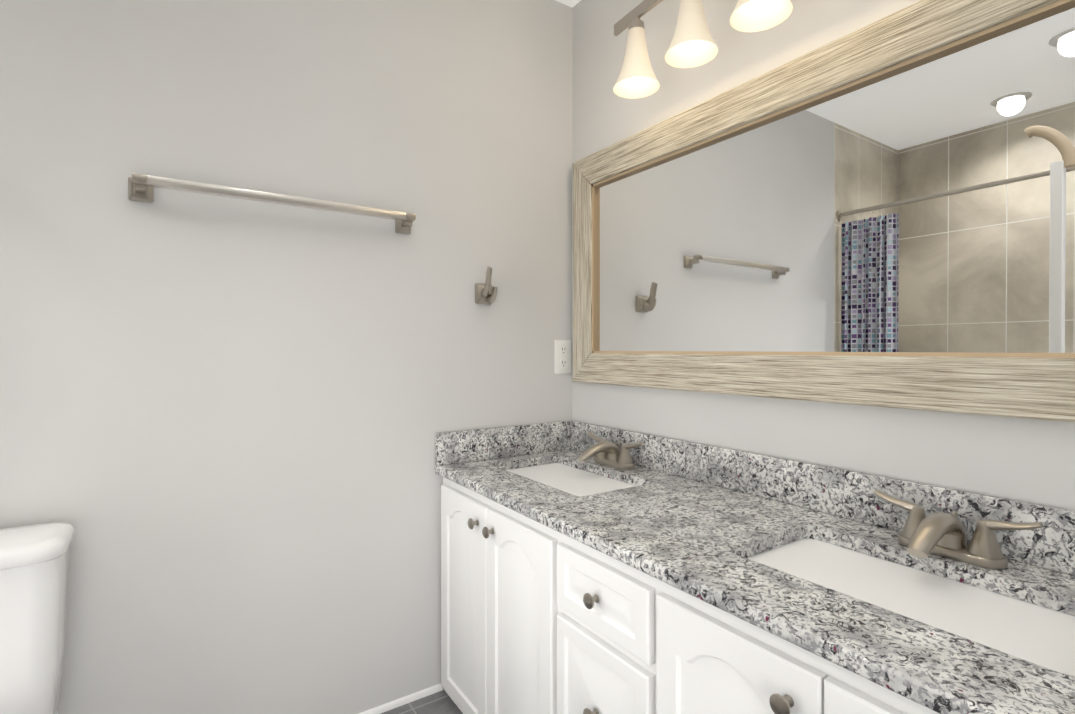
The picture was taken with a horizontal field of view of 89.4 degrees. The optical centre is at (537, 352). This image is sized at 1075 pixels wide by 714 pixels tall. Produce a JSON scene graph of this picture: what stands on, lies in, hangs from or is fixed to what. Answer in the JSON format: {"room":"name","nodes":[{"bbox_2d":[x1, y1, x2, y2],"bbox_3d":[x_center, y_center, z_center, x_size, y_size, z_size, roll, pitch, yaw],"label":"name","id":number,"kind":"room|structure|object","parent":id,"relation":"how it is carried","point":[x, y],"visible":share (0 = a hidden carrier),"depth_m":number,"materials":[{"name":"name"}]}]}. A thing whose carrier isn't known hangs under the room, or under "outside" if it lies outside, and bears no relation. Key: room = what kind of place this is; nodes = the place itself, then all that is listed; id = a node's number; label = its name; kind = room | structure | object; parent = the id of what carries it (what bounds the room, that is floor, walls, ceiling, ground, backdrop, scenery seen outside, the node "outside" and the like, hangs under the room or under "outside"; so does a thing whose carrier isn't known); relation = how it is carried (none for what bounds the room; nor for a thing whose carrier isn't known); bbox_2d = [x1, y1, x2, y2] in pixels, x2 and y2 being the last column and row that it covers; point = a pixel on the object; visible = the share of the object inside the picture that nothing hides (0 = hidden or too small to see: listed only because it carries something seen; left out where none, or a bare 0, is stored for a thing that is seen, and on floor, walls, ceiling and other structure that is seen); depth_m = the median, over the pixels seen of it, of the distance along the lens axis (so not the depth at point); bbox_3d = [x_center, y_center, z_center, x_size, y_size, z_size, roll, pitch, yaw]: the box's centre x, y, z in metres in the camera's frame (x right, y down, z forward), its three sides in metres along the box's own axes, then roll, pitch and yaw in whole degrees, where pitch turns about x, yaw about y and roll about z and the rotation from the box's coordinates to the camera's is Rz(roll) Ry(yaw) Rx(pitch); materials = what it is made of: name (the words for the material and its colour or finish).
{"room":"bathroom","nodes":[
{"label":"bathroom","id":0,"kind":"room"},
{"bbox_2d":[0,0,571,713],"bbox_3d":[-0.745,-0.112,1.720,2.070,2.620,0.100,0,0,-34],"label":"wall","id":1,"kind":"structure","parent":0,"point":[224,420],"depth_m":1.62,"materials":[{"name":"paint"}]},
{"bbox_2d":[128,173,415,233],"bbox_3d":[-0.735,-0.434,1.615,0.774,0.060,0.079,0,0,-34],"label":"bar","id":2,"kind":"object","parent":1,"relation":"attached to","point":[140,187],"visible":1,"depth_m":1.53,"materials":[{"name":"silver metal"}]},
{"bbox_2d":[359,683,442,713],"bbox_3d":[-0.956,1.190,1.520,1.483,0.019,0.012,0,0,-34],"label":"baseboard","id":3,"kind":"structure","parent":1,"relation":"attached to","point":[380,709],"depth_m":1.85,"materials":[{"name":"white wood"}]},
{"bbox_2d":[475,266,497,303],"bbox_3d":[-0.175,-0.247,1.980,0.070,0.133,0.096,0,0,-34],"label":"robe hook","id":4,"kind":"object","parent":1,"relation":"attached to","point":[486,293],"visible":1,"depth_m":1.98,"materials":[{"name":"silver metal"}]},
{"bbox_2d":[435,420,570,463],"bbox_3d":[-0.112,0.338,2.069,0.586,0.115,0.020,0,0,-34],"label":"backsplash","id":5,"kind":"structure","parent":1,"relation":"attached to","point":[453,447],"depth_m":2.04,"materials":[{"name":"grey stone"}]},
{"bbox_2d":[554,340,570,373],"bbox_3d":[0.105,0.017,2.222,0.086,0.138,0.009,0,0,-34],"label":"outlet","id":6,"kind":"object","parent":1,"relation":"attached to","point":[562,356],"visible":1,"depth_m":2.22,"materials":[{"name":"white plastic"}]},
{"bbox_2d":[381,689,462,713],"bbox_3d":[-0.182,1.259,0.121,3.120,0.100,3.400,0,0,-34],"label":"floor","id":7,"kind":"structure","parent":0,"point":[440,702],"depth_m":1.84,"materials":[{"name":"tile"}]},
{"bbox_2d":[0,522,73,713],"bbox_3d":[-1.160,0.810,0.943,0.476,0.787,0.707,0,0,-34],"label":"toilet","id":8,"kind":"object","parent":7,"relation":"on","point":[33,574],"visible":0.98,"depth_m":1.18,"materials":[{"name":"white ceramic"}]},
{"bbox_2d":[435,472,958,713],"bbox_3d":[0.384,0.817,1.328,0.628,0.770,1.809,0,0,-34],"label":"bathroom vanity","id":9,"kind":"object","parent":7,"relation":"on","point":[537,617],"depth_m":1.21,"materials":[{"name":"white wood"}]},
{"bbox_2d":[435,448,1074,713],"bbox_3d":[0.393,0.416,1.331,0.607,0.030,1.809,0,0,-34],"label":"countertop","id":10,"kind":"structure","parent":9,"relation":"on","point":[693,533],"depth_m":1.00,"materials":[{"name":"grey stone"}]},
{"bbox_2d":[499,460,642,495],"bbox_3d":[0.097,0.489,1.805,0.360,0.146,0.580,0,0,-34],"label":"sink","id":11,"kind":"object","parent":10,"relation":"in","point":[577,479],"depth_m":1.86,"materials":[{"name":"white ceramic"}]},
{"bbox_2d":[578,432,643,469],"bbox_3d":[0.220,0.347,1.886,0.186,0.098,0.279,0,0,-34],"label":"faucet","id":12,"kind":"object","parent":10,"relation":"on","point":[608,453],"visible":1,"depth_m":1.87,"materials":[{"name":"silver metal"}]},
{"bbox_2d":[739,528,1074,675],"bbox_3d":[0.652,0.495,0.973,0.360,0.146,0.579,0,0,-34],"label":"sink","id":13,"kind":"object","parent":10,"relation":"in","point":[1041,629],"depth_m":0.97,"materials":[{"name":"white ceramic"}]},
{"bbox_2d":[874,490,1042,569],"bbox_3d":[0.775,0.353,1.054,0.186,0.098,0.279,0,0,-34],"label":"faucet","id":14,"kind":"object","parent":10,"relation":"on","point":[942,534],"visible":1,"depth_m":1.03,"materials":[{"name":"silver metal"}]},
{"bbox_2d":[556,0,580,6],"bbox_3d":[-0.182,-1.461,0.102,3.120,0.100,3.400,0,0,-34],"label":"ceiling","id":15,"kind":"structure","parent":0,"point":[571,3],"depth_m":2.21,"materials":[{"name":"paint"}]},
{"bbox_2d":[665,0,717,67],"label":"sconce","id":16,"kind":"object","parent":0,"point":[692,44],"depth_m":1.52,"materials":[{"name":"white glass"}]},
{"bbox_2d":[730,0,792,31],"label":"sconce","id":17,"kind":"object","parent":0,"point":[748,15],"depth_m":1.40,"materials":[{"name":"white glass"}]},
{"bbox_2d":[571,420,1074,575],"bbox_3d":[0.637,0.342,1.494,0.020,0.115,1.809,0,0,-34],"label":"backsplash","id":18,"kind":"structure","parent":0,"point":[837,491],"depth_m":1.31,"materials":[{"name":"grey stone"}]},
{"bbox_2d":[572,0,1074,510],"bbox_3d":[1.060,-0.106,0.941,0.134,2.620,3.400,0,0,-34],"label":"wall","id":19,"kind":"structure","parent":0,"point":[880,213],"depth_m":1.33,"materials":[{"name":"grey paint"}]},
{"bbox_2d":[613,0,662,98],"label":"sconce","id":20,"kind":"object","parent":19,"relation":"attached to","point":[636,79],"depth_m":1.70,"materials":[{"name":"white glass"}]}
]}

